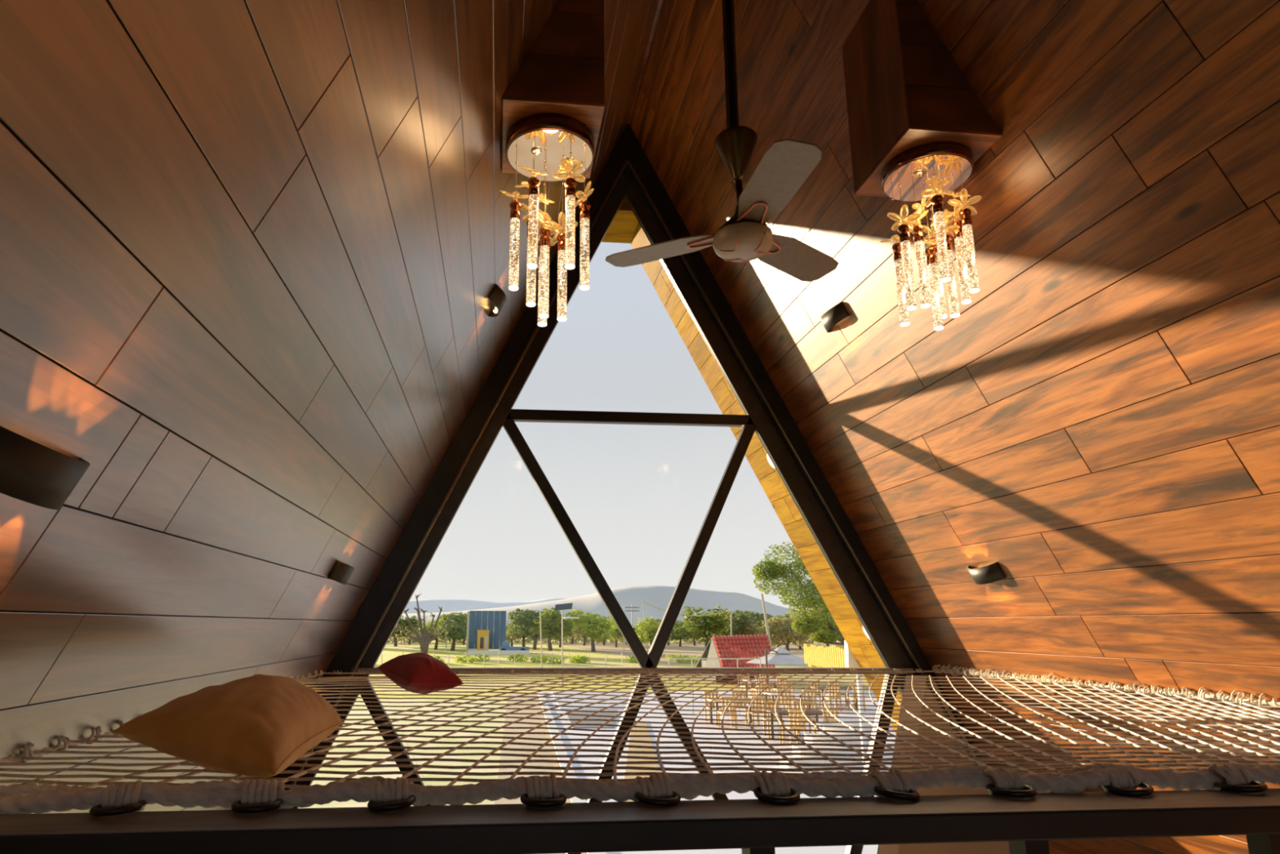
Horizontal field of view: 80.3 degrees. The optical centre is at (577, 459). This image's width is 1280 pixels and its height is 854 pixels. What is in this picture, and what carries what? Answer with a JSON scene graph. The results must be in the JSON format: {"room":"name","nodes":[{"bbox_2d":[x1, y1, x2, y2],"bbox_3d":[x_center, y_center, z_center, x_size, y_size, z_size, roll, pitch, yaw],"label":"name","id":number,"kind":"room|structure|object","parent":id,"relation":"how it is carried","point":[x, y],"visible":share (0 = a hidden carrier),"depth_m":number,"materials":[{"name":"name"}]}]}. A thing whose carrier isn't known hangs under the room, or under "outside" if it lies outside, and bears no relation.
{"room":"a-frame cabin loft","nodes":[
{"label":"a-frame cabin loft","id":0,"kind":"room"},
{"bbox_2d":[0,0,658,813],"bbox_3d":[-1.006,0.083,1.452,3.350,6.645,8.265,1,-12,-6],"label":"wall","id":1,"kind":"structure","parent":0,"point":[253,253],"depth_m":1.62,"materials":[{"name":"brown wood"}]},
{"bbox_2d":[0,426,90,509],"bbox_3d":[-0.826,0.024,1.168,0.092,0.103,0.236,1,-12,-6],"label":"wall sconce","id":2,"kind":"object","parent":1,"relation":"attached to","point":[31,472],"visible":1,"depth_m":1.12,"materials":[{"name":"grey"}]},
{"bbox_2d":[327,560,355,584],"bbox_3d":[-1.068,0.520,3.447,0.092,0.103,0.236,1,-12,-6],"label":"wall sconce","id":3,"kind":"object","parent":1,"relation":"attached to","point":[340,572],"visible":1,"depth_m":3.37,"materials":[{"name":"grey"}]},
{"bbox_2d":[488,284,506,316],"bbox_3d":[-0.407,-0.793,3.836,0.092,0.103,0.236,1,-12,-6],"label":"wall sconce","id":4,"kind":"object","parent":1,"relation":"attached to","point":[497,297],"visible":1,"depth_m":3.77,"materials":[{"name":"grey"}]},
{"bbox_2d":[502,0,604,177],"bbox_3d":[-0.098,-1.478,2.776,0.336,0.705,0.415,1,-12,-6],"label":"ceiling box","id":5,"kind":"object","parent":1,"relation":"attached to","point":[563,72],"visible":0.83,"depth_m":2.54,"materials":[{"name":"brown wood"}]},
{"bbox_2d":[500,112,594,326],"bbox_3d":[-0.107,-0.810,2.628,0.332,0.664,0.316,1,-12,-6],"label":"crystal chandelier","id":6,"kind":"object","parent":5,"relation":"hanging from","point":[545,147],"visible":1,"depth_m":2.60,"materials":[{"name":"glass"}]},
{"bbox_2d":[500,190,528,199],"bbox_3d":[-0.211,-0.917,2.639,0.110,0.023,0.115,-2,29,-23],"label":"flower","id":7,"kind":"object","parent":6,"relation":"on","point":[515,194],"depth_m":2.63,"materials":[{"name":"gold glass"}]},
{"bbox_2d":[514,178,541,187],"bbox_3d":[-0.168,-0.963,2.649,0.096,0.020,0.101,-3,16,42],"label":"flower","id":8,"kind":"object","parent":6,"relation":"on","point":[523,184],"depth_m":2.64,"materials":[{"name":"gold glass"}]},
{"bbox_2d":[518,165,550,176],"bbox_3d":[-0.144,-0.975,2.577,0.110,0.023,0.115,2,24,-30],"label":"flower","id":9,"kind":"object","parent":6,"relation":"on","point":[533,171],"depth_m":2.56,"materials":[{"name":"gold glass"}]},
{"bbox_2d":[520,203,548,228],"bbox_3d":[-0.166,-0.878,2.706,0.110,0.023,0.115,35,-40,-11],"label":"flower","id":10,"kind":"object","parent":6,"relation":"on","point":[524,207],"depth_m":2.70,"materials":[{"name":"glass"}]},
{"bbox_2d":[538,192,554,204],"bbox_3d":[-0.128,-0.928,2.701,0.096,0.101,0.020,13,-55,-25],"label":"flower","id":11,"kind":"object","parent":6,"relation":"on","point":[541,196],"depth_m":2.70,"materials":[{"name":"gold glass"}]},
{"bbox_2d":[537,220,555,247],"bbox_3d":[-0.128,-0.811,2.727,0.110,0.023,0.114,8,-49,-10],"label":"flower","id":12,"kind":"object","parent":6,"relation":"on","point":[553,241],"depth_m":2.72,"materials":[{"name":"gold glass"}]},
{"bbox_2d":[537,208,559,226],"bbox_3d":[-0.102,-0.856,2.711,0.096,0.101,0.020,26,-67,-36],"label":"flower","id":13,"kind":"object","parent":6,"relation":"on","point":[543,215],"depth_m":2.69,"materials":[{"name":"gold glass"}]},
{"bbox_2d":[537,211,560,233],"bbox_3d":[-0.108,-0.819,2.638,0.110,0.115,0.023,38,-64,-11],"label":"flower","id":14,"kind":"object","parent":6,"relation":"on","point":[548,225],"depth_m":2.64,"materials":[{"name":"gold glass"}]},
{"bbox_2d":[550,212,577,243],"bbox_3d":[-0.059,-0.825,2.707,0.110,0.115,0.023,12,27,-12],"label":"flower","id":15,"kind":"object","parent":6,"relation":"on","point":[562,218],"depth_m":2.70,"materials":[{"name":"gold glass"}]},
{"bbox_2d":[553,155,577,173],"bbox_3d":[-0.033,-1.014,2.617,0.096,0.101,0.020,-12,-48,35],"label":"flower","id":16,"kind":"object","parent":6,"relation":"on","point":[566,166],"depth_m":2.58,"materials":[{"name":"gold glass"}]},
{"bbox_2d":[552,157,585,187],"bbox_3d":[-0.030,-0.976,2.590,0.110,0.023,0.115,-9,-44,2],"label":"flower","id":17,"kind":"object","parent":6,"relation":"on","point":[566,165],"depth_m":2.58,"materials":[{"name":"gold glass"}]},
{"bbox_2d":[575,180,593,206],"bbox_3d":[0.022,-0.921,2.649,0.115,0.023,0.110,-50,-11,22],"label":"flower","id":18,"kind":"object","parent":6,"relation":"on","point":[583,197],"depth_m":2.63,"materials":[{"name":"gold glass"}]},
{"bbox_2d":[264,124,985,853],"bbox_3d":[0.409,0.826,4.667,6.463,6.532,0.125,1,-12,-6],"label":"window","id":19,"kind":"structure","parent":1,"relation":"in","point":[628,173],"depth_m":4.81,"materials":[{"name":"black paint"}]},
{"bbox_2d":[876,675,1009,853],"bbox_3d":[2.422,2.700,4.414,2.317,2.773,0.045,1,-12,-6],"label":"panel","id":20,"kind":"object","parent":19,"relation":"attached to","point":[999,846],"visible":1,"depth_m":4.56,"materials":[{"name":"beige paint"}]},
{"bbox_2d":[604,0,838,281],"bbox_3d":[0.601,-1.785,2.815,0.919,2.127,0.852,1,-12,-6],"label":"ceiling fan","id":21,"kind":"object","parent":1,"relation":"hanging from","point":[786,165],"visible":1,"depth_m":2.71,"materials":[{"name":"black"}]},
{"bbox_2d":[880,141,981,330],"bbox_3d":[1.310,-0.798,2.779,0.348,0.614,0.322,1,-12,-6],"label":"crystal chandelier","id":22,"kind":"object","parent":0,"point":[931,171],"visible":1,"depth_m":2.78,"materials":[{"name":"glass"}]},
{"bbox_2d":[880,231,910,242],"bbox_3d":[1.213,-0.836,2.858,0.115,0.023,0.110,-18,3,-38],"label":"flower","id":23,"kind":"object","parent":22,"relation":"on","point":[895,237],"depth_m":2.86,"materials":[{"name":"gold glass"}]},
{"bbox_2d":[887,204,920,231],"bbox_3d":[1.184,-0.875,2.759,0.110,0.023,0.115,23,-35,10],"label":"flower","id":24,"kind":"object","parent":22,"relation":"on","point":[904,210],"depth_m":2.75,"materials":[{"name":"gold glass"}]},
{"bbox_2d":[900,216,921,234],"bbox_3d":[1.254,-0.881,2.853,0.096,0.020,0.101,49,-4,-29],"label":"flower","id":25,"kind":"object","parent":22,"relation":"on","point":[917,228],"depth_m":2.83,"materials":[{"name":"gold glass"}]},
{"bbox_2d":[907,206,928,224],"bbox_3d":[1.273,-0.897,2.842,0.110,0.023,0.115,-14,-35,-25],"label":"flower","id":26,"kind":"object","parent":22,"relation":"on","point":[920,210],"depth_m":2.84,"materials":[{"name":"gold glass"}]},
{"bbox_2d":[911,196,927,213],"bbox_3d":[1.293,-0.948,2.841,0.096,0.020,0.101,-8,-44,-32],"label":"flower","id":27,"kind":"object","parent":22,"relation":"on","point":[920,208],"depth_m":2.83,"materials":[{"name":"gold glass"}]},
{"bbox_2d":[920,175,946,207],"bbox_3d":[1.280,-0.963,2.701,0.115,0.023,0.110,-32,-48,-5],"label":"flower","id":28,"kind":"object","parent":22,"relation":"on","point":[937,190],"depth_m":2.70,"materials":[{"name":"gold glass"}]},
{"bbox_2d":[922,220,947,240],"bbox_3d":[1.365,-0.872,2.906,0.110,0.023,0.115,31,-28,19],"label":"flower","id":29,"kind":"object","parent":22,"relation":"on","point":[932,233],"depth_m":2.90,"materials":[{"name":"gold glass"}]},
{"bbox_2d":[925,169,950,197],"bbox_3d":[1.301,-0.994,2.749,0.020,0.101,0.096,-16,-28,-25],"label":"flower","id":30,"kind":"object","parent":22,"relation":"on","point":[944,181],"depth_m":2.73,"materials":[{"name":"gold glass"}]},
{"bbox_2d":[929,208,956,226],"bbox_3d":[1.377,-0.904,2.837,0.096,0.101,0.020,-18,-54,36],"label":"flower","id":31,"kind":"object","parent":22,"relation":"on","point":[948,215],"depth_m":2.83,"materials":[{"name":"gold glass"}]},
{"bbox_2d":[933,218,959,236],"bbox_3d":[1.389,-0.862,2.853,0.115,0.023,0.110,33,-5,14],"label":"flower","id":32,"kind":"object","parent":22,"relation":"on","point":[955,227],"depth_m":2.82,"materials":[{"name":"gold glass"}]},
{"bbox_2d":[943,206,960,227],"bbox_3d":[1.421,-0.913,2.842,0.110,0.115,0.023,7,31,-14],"label":"flower","id":33,"kind":"object","parent":22,"relation":"on","point":[947,215],"depth_m":2.83,"materials":[{"name":"gold glass"}]},
{"bbox_2d":[943,189,970,198],"bbox_3d":[1.410,-0.981,2.809,0.096,0.020,0.101,24,39,28],"label":"flower","id":34,"kind":"object","parent":22,"relation":"on","point":[963,193],"depth_m":2.79,"materials":[{"name":"gold glass"}]},
{"bbox_2d":[947,188,981,216],"bbox_3d":[1.433,-0.941,2.805,0.115,0.023,0.110,31,-38,11],"label":"flower","id":35,"kind":"object","parent":22,"relation":"on","point":[963,195],"depth_m":2.80,"materials":[{"name":"gold metal"}]},
{"bbox_2d":[630,0,1279,853],"bbox_3d":[2.411,0.169,1.797,3.486,6.648,8.265,1,-12,-6],"label":"wall","id":36,"kind":"structure","parent":0,"point":[1099,424],"depth_m":2.97,"materials":[{"name":"brown wood"}]},
{"bbox_2d":[537,691,606,853],"bbox_3d":[-0.219,6.644,16.176,0.250,0.050,38.894,1,-12,-4],"label":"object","id":37,"kind":"structure","parent":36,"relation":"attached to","point":[575,799],"depth_m":18.82,"materials":[{"name":"white"}]},
{"bbox_2d":[601,197,638,243],"bbox_3d":[0.281,-2.027,6.032,0.372,0.378,0.500,1,-12,-6],"label":"trim","id":38,"kind":"structure","parent":36,"relation":"attached to","point":[622,228],"depth_m":6.00,"materials":[{"name":"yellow wood"}]},
{"bbox_2d":[626,0,663,126],"bbox_3d":[0.679,-3.151,2.340,0.120,0.262,8.265,1,-12,-6],"label":"trim","id":39,"kind":"structure","parent":36,"relation":"attached to","point":[660,2],"depth_m":4.71,"materials":[{"name":"brown wood"}]},
{"bbox_2d":[819,302,849,333],"bbox_3d":[1.357,-0.749,4.045,0.093,0.103,0.236,1,-12,-6],"label":"wall sconce","id":40,"kind":"object","parent":36,"relation":"attached to","point":[837,313],"visible":1,"depth_m":3.98,"materials":[{"name":"grey"}]},
{"bbox_2d":[844,640,859,666],"bbox_3d":[2.141,1.517,5.793,0.170,0.253,0.060,1,-12,-6],"label":"post","id":41,"kind":"object","parent":36,"relation":"attached to","point":[850,660],"visible":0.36,"depth_m":5.76,"materials":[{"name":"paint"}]},
{"bbox_2d":[842,0,1001,199],"bbox_3d":[1.302,-1.435,2.915,0.343,0.690,0.415,1,-12,-6],"label":"ceiling box","id":42,"kind":"object","parent":36,"relation":"attached to","point":[905,90],"visible":0.88,"depth_m":2.73,"materials":[{"name":"brown wood"}]},
{"bbox_2d":[966,561,1006,584],"bbox_3d":[2.032,0.576,3.796,0.093,0.103,0.236,1,-12,-6],"label":"wall sconce","id":43,"kind":"object","parent":36,"relation":"attached to","point":[993,572],"visible":1,"depth_m":3.73,"materials":[{"name":"grey"}]},
{"bbox_3d":[0.768,3.285,0.520,6.695,0.050,7.450,1,-12,-6],"label":"floor","id":44,"kind":"structure","parent":0,"visible":0},
{"bbox_2d":[0,779,1279,853],"bbox_3d":[0.733,1.908,0.923,3.668,2.814,0.144,1,-12,-6],"label":"steel beam","id":45,"kind":"structure","parent":44,"relation":"on","point":[1027,819],"depth_m":1.11,"materials":[{"name":"metal"}]},
{"bbox_2d":[0,664,1279,813],"bbox_3d":[0.552,0.922,2.874,3.723,0.132,3.356,1,-12,-6],"label":"net","id":46,"kind":"object","parent":45,"relation":"attached to","point":[46,797],"visible":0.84,"depth_m":1.61,"materials":[{"name":"fabric"}]},
{"bbox_2d":[111,673,343,777],"bbox_3d":[-0.796,0.635,1.897,0.403,0.191,1.335,2,-12,-7],"label":"cushion","id":47,"kind":"object","parent":46,"relation":"on","point":[259,725],"visible":0.98,"depth_m":1.51,"materials":[{"name":"fabric"}]},
{"bbox_2d":[377,652,463,693],"bbox_3d":[-0.587,0.791,2.800,0.213,0.144,0.368,8,-15,-32],"label":"cushion","id":48,"kind":"object","parent":46,"relation":"on","point":[420,673],"visible":1,"depth_m":2.70,"materials":[{"name":"fabric"}]},
{"label":"outside","id":49,"kind":"structure","parent":0,"visible":0},
{"bbox_2d":[564,710,617,728],"bbox_3d":[0.568,8.639,25.213,1.925,0.020,4.732,1,-12,-2],"label":"paving","id":50,"kind":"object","parent":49,"point":[575,717],"visible":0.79,"depth_m":24.96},
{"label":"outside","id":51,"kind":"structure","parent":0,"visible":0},
{"bbox_2d":[624,722,660,801],"bbox_3d":[1.543,6.947,17.484,0.793,0.020,13.891,-1,-12,5],"label":"gravel path","id":52,"kind":"structure","parent":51,"point":[637,723],"depth_m":18.17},
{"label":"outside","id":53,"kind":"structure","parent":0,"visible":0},
{"bbox_2d":[356,627,870,699],"bbox_3d":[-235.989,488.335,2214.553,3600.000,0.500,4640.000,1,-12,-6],"label":"ground","id":54,"kind":"structure","parent":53,"point":[597,659],"depth_m":59.09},
{"bbox_2d":[391,614,420,646],"bbox_3d":[-26.305,24.555,110.138,6.987,5.277,5.181,1,-12,-4],"label":"tree","id":55,"kind":"object","parent":54,"relation":"on","point":[403,622],"visible":0.48,"depth_m":109.48,"materials":[{"name":"green plant"}]},
{"bbox_2d":[394,593,451,653],"bbox_3d":[-16.315,17.239,78.938,6.134,6.400,2.574,1,-12,-6],"label":"bare tree","id":56,"kind":"object","parent":54,"relation":"on","point":[424,641],"visible":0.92,"depth_m":78.70,"materials":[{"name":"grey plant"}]},
{"bbox_2d":[419,619,453,649],"bbox_3d":[-17.736,22.074,96.078,4.886,4.150,4.178,4,-13,-15],"label":"tree","id":57,"kind":"object","parent":54,"relation":"on","point":[428,624],"visible":0.22,"depth_m":95.68,"materials":[{"name":"green plant"}]},
{"bbox_2d":[435,612,475,650],"bbox_3d":[-14.628,21.087,92.852,6.082,4.720,5.033,4,-13,-15],"label":"tree","id":58,"kind":"object","parent":54,"relation":"on","point":[455,630],"visible":0.77,"depth_m":92.08,"materials":[{"name":"green plant"}]},
{"bbox_2d":[476,629,489,650],"bbox_3d":[-10.698,20.603,85.538,1.452,2.530,1.360,1,-12,-6],"label":"cabin","id":59,"kind":"object","parent":54,"relation":"on","point":[482,634],"visible":0.82,"depth_m":84.97,"materials":[{"name":"orange paint"}]},
{"bbox_2d":[466,610,506,652],"bbox_3d":[-10.579,19.938,87.549,4.477,4.692,0.800,1,-12,-6],"label":"building","id":60,"kind":"structure","parent":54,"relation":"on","point":[499,629],"depth_m":87.29,"materials":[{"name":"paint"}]},
{"bbox_2d":[467,649,529,654],"bbox_3d":[-8.475,20.721,81.117,6.590,0.420,0.200,1,-12,-6],"label":"wall","id":61,"kind":"structure","parent":54,"relation":"on","point":[522,651],"depth_m":81.02,"materials":[{"name":"white"}]},
{"bbox_2d":[499,640,528,650],"bbox_3d":[-6.949,20.725,83.286,3.200,1.348,1.200,1,-12,-6],"label":"truck","id":62,"kind":"object","parent":54,"relation":"on","point":[505,646],"visible":0.74,"depth_m":82.72,"materials":[{"name":"blue"}]},
{"bbox_2d":[506,614,533,646],"bbox_3d":[-7.437,23.015,101.582,5.056,4.742,6.110,-6,-14,25],"label":"tree","id":63,"kind":"object","parent":54,"relation":"on","point":[508,631],"visible":0.16,"depth_m":101.58,"materials":[{"name":"green plant"}]},
{"bbox_2d":[507,608,544,649],"bbox_3d":[-5.585,21.895,97.732,7.954,5.293,5.442,-6,-14,25],"label":"tree","id":64,"kind":"object","parent":54,"relation":"on","point":[521,628],"visible":0.44,"depth_m":97.52,"materials":[{"name":"green plant"}]},
{"bbox_2d":[527,606,575,650],"bbox_3d":[-3.450,21.087,94.057,7.405,5.311,5.497,-4,-13,20],"label":"tree","id":65,"kind":"object","parent":54,"relation":"on","point":[551,620],"visible":0.94,"depth_m":92.96,"materials":[{"name":"green plant"}]},
{"bbox_2d":[386,627,742,643],"bbox_3d":[-22.327,31.486,133.771,114.508,3.736,6.829,1,-12,-6],"label":"undergrowth","id":66,"kind":"object","parent":54,"relation":"on","point":[527,639],"visible":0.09,"depth_m":134.34,"materials":[{"name":"green plant"}]},
{"bbox_2d":[431,653,701,663],"bbox_3d":[-12.925,16.644,62.788,50.226,0.947,8.000,1,-12,-6],"label":"weeds","id":67,"kind":"object","parent":54,"relation":"on","point":[573,659],"visible":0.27,"depth_m":63.60,"materials":[{"name":"green plant"}]},
{"bbox_2d":[554,602,578,684],"bbox_3d":[-0.621,9.958,40.981,1.350,4.302,0.600,1,-12,-6],"label":"street lamp","id":68,"kind":"object","parent":54,"relation":"on","point":[565,606],"visible":0.89,"depth_m":41.16,"materials":[{"name":"beige"}]},
{"bbox_2d":[565,608,617,651],"bbox_3d":[1.881,20.515,90.737,5.072,5.039,5.933,11,-16,-40],"label":"tree","id":69,"kind":"object","parent":54,"relation":"on","point":[596,628],"visible":0.98,"depth_m":89.79,"materials":[{"name":"green plant"}]},
{"bbox_2d":[695,634,777,682],"bbox_3d":[9.076,11.444,43.701,4.170,2.625,8.088,1,-12,-6],"label":"hut","id":70,"kind":"object","parent":54,"relation":"on","point":[748,646],"visible":0.7,"depth_m":42.51,"materials":[{"name":"tile"}]},
{"bbox_2d":[760,593,776,677],"bbox_3d":[11.694,10.780,46.229,0.755,5.047,0.220,1,-12,-6],"label":"utility pole","id":71,"kind":"object","parent":54,"relation":"on","point":[762,594],"visible":0.54,"depth_m":46.35,"materials":[{"name":"beige"}]},
{"bbox_2d":[751,541,844,645],"bbox_3d":[13.030,7.961,38.616,7.737,7.454,4.033,3,-13,-11],"label":"tree","id":72,"kind":"object","parent":54,"relation":"on","point":[817,628],"visible":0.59,"depth_m":38.18,"materials":[{"name":"green plant"}]},
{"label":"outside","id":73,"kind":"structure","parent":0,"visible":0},
{"bbox_2d":[298,697,586,853],"bbox_3d":[-30.650,6.496,15.640,62.500,0.012,28.500,1,-12,-6],"label":"lawn","id":74,"kind":"structure","parent":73,"point":[350,803],"depth_m":19.99,"materials":[{"name":"plant"}]},
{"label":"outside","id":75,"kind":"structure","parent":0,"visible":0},
{"bbox_2d":[493,692,586,853],"bbox_3d":[-1.015,6.692,16.081,1.350,0.050,38.922,1,-12,-4],"label":"sand","id":76,"kind":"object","parent":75,"point":[502,801],"visible":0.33,"depth_m":19.76,"materials":[{"name":"soil"}]},
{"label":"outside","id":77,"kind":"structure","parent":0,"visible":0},
{"bbox_2d":[551,643,843,664],"bbox_3d":[39.029,25.227,100.012,81.000,0.020,73.000,1,-12,-6],"label":"soil","id":78,"kind":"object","parent":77,"point":[686,649],"visible":0.17,"depth_m":98.86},
{"bbox_2d":[604,616,622,647],"bbox_3d":[5.693,24.779,108.595,4.410,4.381,5.158,-1,-12,6],"label":"tree","id":79,"kind":"object","parent":78,"relation":"on","point":[615,634],"visible":0.41,"depth_m":107.23,"materials":[{"name":"green plant"}]},
{"bbox_2d":[631,616,671,648],"bbox_3d":[7.042,17.446,74.126,4.645,3.945,3.971,11,-16,-39],"label":"tree","id":80,"kind":"object","parent":78,"relation":"on","point":[651,625],"visible":0.57,"depth_m":73.27,"materials":[{"name":"green plant"}]},
{"bbox_2d":[668,619,692,646],"bbox_3d":[15.464,26.298,114.323,3.856,3.928,5.201,6,-14,-24],"label":"tree","id":81,"kind":"object","parent":78,"relation":"on","point":[673,637],"visible":0.38,"depth_m":113.62,"materials":[{"name":"green plant"}]},
{"bbox_2d":[672,604,730,648],"bbox_3d":[13.091,17.633,77.830,5.397,5.214,7.269,-10,-16,39],"label":"tree","id":82,"kind":"object","parent":78,"relation":"on","point":[715,625],"visible":0.96,"depth_m":77.56,"materials":[{"name":"green plant"}]},
{"bbox_2d":[699,614,738,639],"bbox_3d":[18.822,22.732,100.035,4.712,4.799,6.355,3,-13,-11],"label":"tree","id":83,"kind":"object","parent":78,"relation":"on","point":[728,632],"visible":0.16,"depth_m":98.31,"materials":[{"name":"green plant"}]},
{"bbox_2d":[705,609,755,634],"bbox_3d":[21.261,23.608,105.256,8.030,5.344,5.494,9,-15,-34],"label":"tree","id":84,"kind":"object","parent":78,"relation":"on","point":[738,621],"visible":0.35,"depth_m":105.13,"materials":[{"name":"green plant"}]},
{"bbox_2d":[732,609,773,632],"bbox_3d":[26.298,25.183,112.761,8.290,5.517,5.672,-10,-16,40],"label":"tree","id":85,"kind":"object","parent":78,"relation":"on","point":[751,614],"visible":0.13,"depth_m":112.02,"materials":[{"name":"green plant"}]},
{"bbox_2d":[747,614,775,639],"bbox_3d":[25.114,22.979,100.645,4.533,4.617,6.114,1,-12,-5],"label":"tree","id":86,"kind":"object","parent":78,"relation":"on","point":[753,633],"visible":0.16,"depth_m":100.49,"materials":[{"name":"green plant"}]},
{"bbox_2d":[750,613,823,651],"bbox_3d":[20.617,17.356,74.493,6.978,4.368,4.639,-2,-13,10],"label":"tree","id":87,"kind":"object","parent":78,"relation":"on","point":[786,628],"visible":0.66,"depth_m":74.08,"materials":[{"name":"green plant"}]},
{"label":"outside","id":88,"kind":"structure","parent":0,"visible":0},
{"bbox_2d":[400,585,831,626],"bbox_3d":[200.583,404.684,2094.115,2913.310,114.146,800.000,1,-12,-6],"label":"hill","id":89,"kind":"structure","parent":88,"point":[658,596],"depth_m":1922.22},
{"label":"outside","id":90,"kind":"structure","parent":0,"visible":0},
{"bbox_2d":[402,597,571,613],"bbox_3d":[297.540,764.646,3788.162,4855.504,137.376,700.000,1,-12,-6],"label":"hill","id":91,"kind":"structure","parent":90,"point":[431,606],"depth_m":3611.41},
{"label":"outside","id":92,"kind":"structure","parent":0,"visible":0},
{"bbox_2d":[551,691,631,709],"bbox_3d":[0.819,10.056,31.672,3.743,0.020,7.434,1,-12,-2],"label":"paving","id":93,"kind":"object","parent":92,"point":[566,692],"visible":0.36,"depth_m":31.15,"materials":[{"name":"concrete"}]},
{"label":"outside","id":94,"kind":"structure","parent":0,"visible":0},
{"bbox_2d":[543,689,896,853],"bbox_3d":[11.747,6.997,17.374,24.789,0.050,38.876,1,-12,-6],"label":"paving","id":95,"kind":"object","parent":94,"point":[867,849],"depth_m":20.18,"materials":[{"name":"concrete"}]},
{"bbox_2d":[668,657,763,714],"bbox_3d":[4.855,7.977,26.559,3.351,1.928,0.044,1,-12,-6],"label":"terrace railing","id":96,"kind":"object","parent":95,"relation":"on","point":[668,658],"visible":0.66,"depth_m":26.65,"materials":[{"name":"beige"}]},
{"bbox_2d":[717,696,737,728],"bbox_3d":[4.595,7.756,23.229,0.480,0.930,0.480,2,-12,-6],"label":"garden chair","id":97,"kind":"object","parent":95,"relation":"on","point":[734,697],"visible":0.69,"depth_m":23.05,"materials":[{"name":"brown wood"}]},
{"bbox_2d":[706,697,759,725],"bbox_3d":[4.964,8.015,23.984,1.500,0.750,0.900,1,-12,-6],"label":"garden table","id":98,"kind":"object","parent":95,"relation":"on","point":[709,700],"visible":0.35,"depth_m":23.88,"materials":[{"name":"brown wood"}]},
{"bbox_2d":[731,691,748,722],"bbox_3d":[5.334,8.098,24.777,0.480,0.930,0.480,-1,-12,5],"label":"garden chair","id":99,"kind":"object","parent":95,"relation":"on","point":[732,692],"visible":0.38,"depth_m":24.98,"materials":[{"name":"brown wood"}]},
{"bbox_2d":[745,695,766,728],"bbox_3d":[5.490,7.779,23.320,0.480,0.930,0.480,4,-13,-16],"label":"garden chair","id":100,"kind":"object","parent":95,"relation":"on","point":[764,696],"visible":0.56,"depth_m":23.15,"materials":[{"name":"brown wood"}]},
{"bbox_2d":[761,701,784,737],"bbox_3d":[5.545,7.356,21.390,0.480,0.930,0.480,1,-12,-2],"label":"garden chair","id":101,"kind":"object","parent":95,"relation":"on","point":[763,705],"visible":0.45,"depth_m":21.60,"materials":[{"name":"brown wood"}]},
{"bbox_2d":[746,646,808,709],"bbox_3d":[8.052,8.496,29.601,2.920,2.236,3.370,1,-12,-6],"label":"umbrella","id":102,"kind":"object","parent":95,"relation":"on","point":[780,655],"visible":0.86,"depth_m":29.32,"materials":[{"name":"grey fabric"}]},
{"bbox_2d":[774,688,791,716],"bbox_3d":[7.024,8.341,25.859,0.480,0.930,0.480,0,-12,0],"label":"garden chair","id":103,"kind":"object","parent":95,"relation":"on","point":[777,690],"visible":0.42,"depth_m":25.70,"materials":[{"name":"brown wood"}]},
{"bbox_2d":[781,709,806,746],"bbox_3d":[5.700,7.037,19.932,0.480,0.930,0.480,3,-13,-13],"label":"garden chair","id":104,"kind":"object","parent":95,"relation":"on","point":[788,710],"visible":0.63,"depth_m":19.76,"materials":[{"name":"brown wood"}]},
{"bbox_2d":[766,709,831,742],"bbox_3d":[6.070,7.296,20.687,1.500,0.750,0.900,1,-12,-6],"label":"garden table","id":105,"kind":"object","parent":95,"relation":"on","point":[767,710],"visible":0.5,"depth_m":20.85,"materials":[{"name":"brown wood"}]},
{"bbox_2d":[792,700,814,737],"bbox_3d":[6.440,7.379,21.480,0.480,0.930,0.480,0,-12,0],"label":"garden chair","id":106,"kind":"object","parent":95,"relation":"on","point":[793,702],"visible":0.34,"depth_m":21.74,"materials":[{"name":"brown wood"}]},
{"bbox_2d":[800,688,817,715],"bbox_3d":[7.919,8.364,25.949,0.480,0.930,0.480,1,-12,-3],"label":"garden chair","id":107,"kind":"object","parent":95,"relation":"on","point":[806,690],"visible":0.45,"depth_m":25.79,"materials":[{"name":"brown wood"}]},
{"bbox_2d":[767,722,874,773],"bbox_3d":[5.829,6.674,17.460,1.489,0.680,5.210,-8,-15,31],"label":"steps","id":108,"kind":"structure","parent":95,"relation":"on","point":[851,724],"depth_m":17.29,"materials":[{"name":"white paint"}]},
{"bbox_2d":[813,709,838,733],"bbox_3d":[6.595,7.060,20.023,0.480,0.930,0.480,4,-13,-17],"label":"garden chair","id":109,"kind":"object","parent":95,"relation":"on","point":[824,719],"visible":0.2,"depth_m":19.86,"materials":[{"name":"brown wood"}]},
{"bbox_2d":[824,685,841,711],"bbox_3d":[9.434,8.813,27.973,0.480,0.930,0.480,2,-12,-6],"label":"garden chair","id":110,"kind":"object","parent":95,"relation":"on","point":[829,686],"visible":0.63,"depth_m":27.80,"materials":[{"name":"brown wood"}]},
{"bbox_2d":[811,686,857,708],"bbox_3d":[9.803,9.072,28.728,1.500,0.750,0.900,1,-12,-6],"label":"garden table","id":111,"kind":"object","parent":95,"relation":"on","point":[841,687],"visible":0.35,"depth_m":28.69,"materials":[{"name":"brown wood"}]},
{"bbox_2d":[803,643,866,771],"bbox_3d":[6.091,5.734,17.919,0.186,2.615,4.149,0,-12,1],"label":"building","id":112,"kind":"structure","parent":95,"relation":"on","point":[815,655],"depth_m":17.99,"materials":[{"name":"yellow"}]},
{"bbox_2d":[846,684,866,711],"bbox_3d":[10.329,8.835,28.064,0.480,0.930,0.480,3,-13,-12],"label":"garden chair","id":113,"kind":"object","parent":95,"relation":"on","point":[853,687],"visible":0.56,"depth_m":27.87,"materials":[{"name":"brown wood"}]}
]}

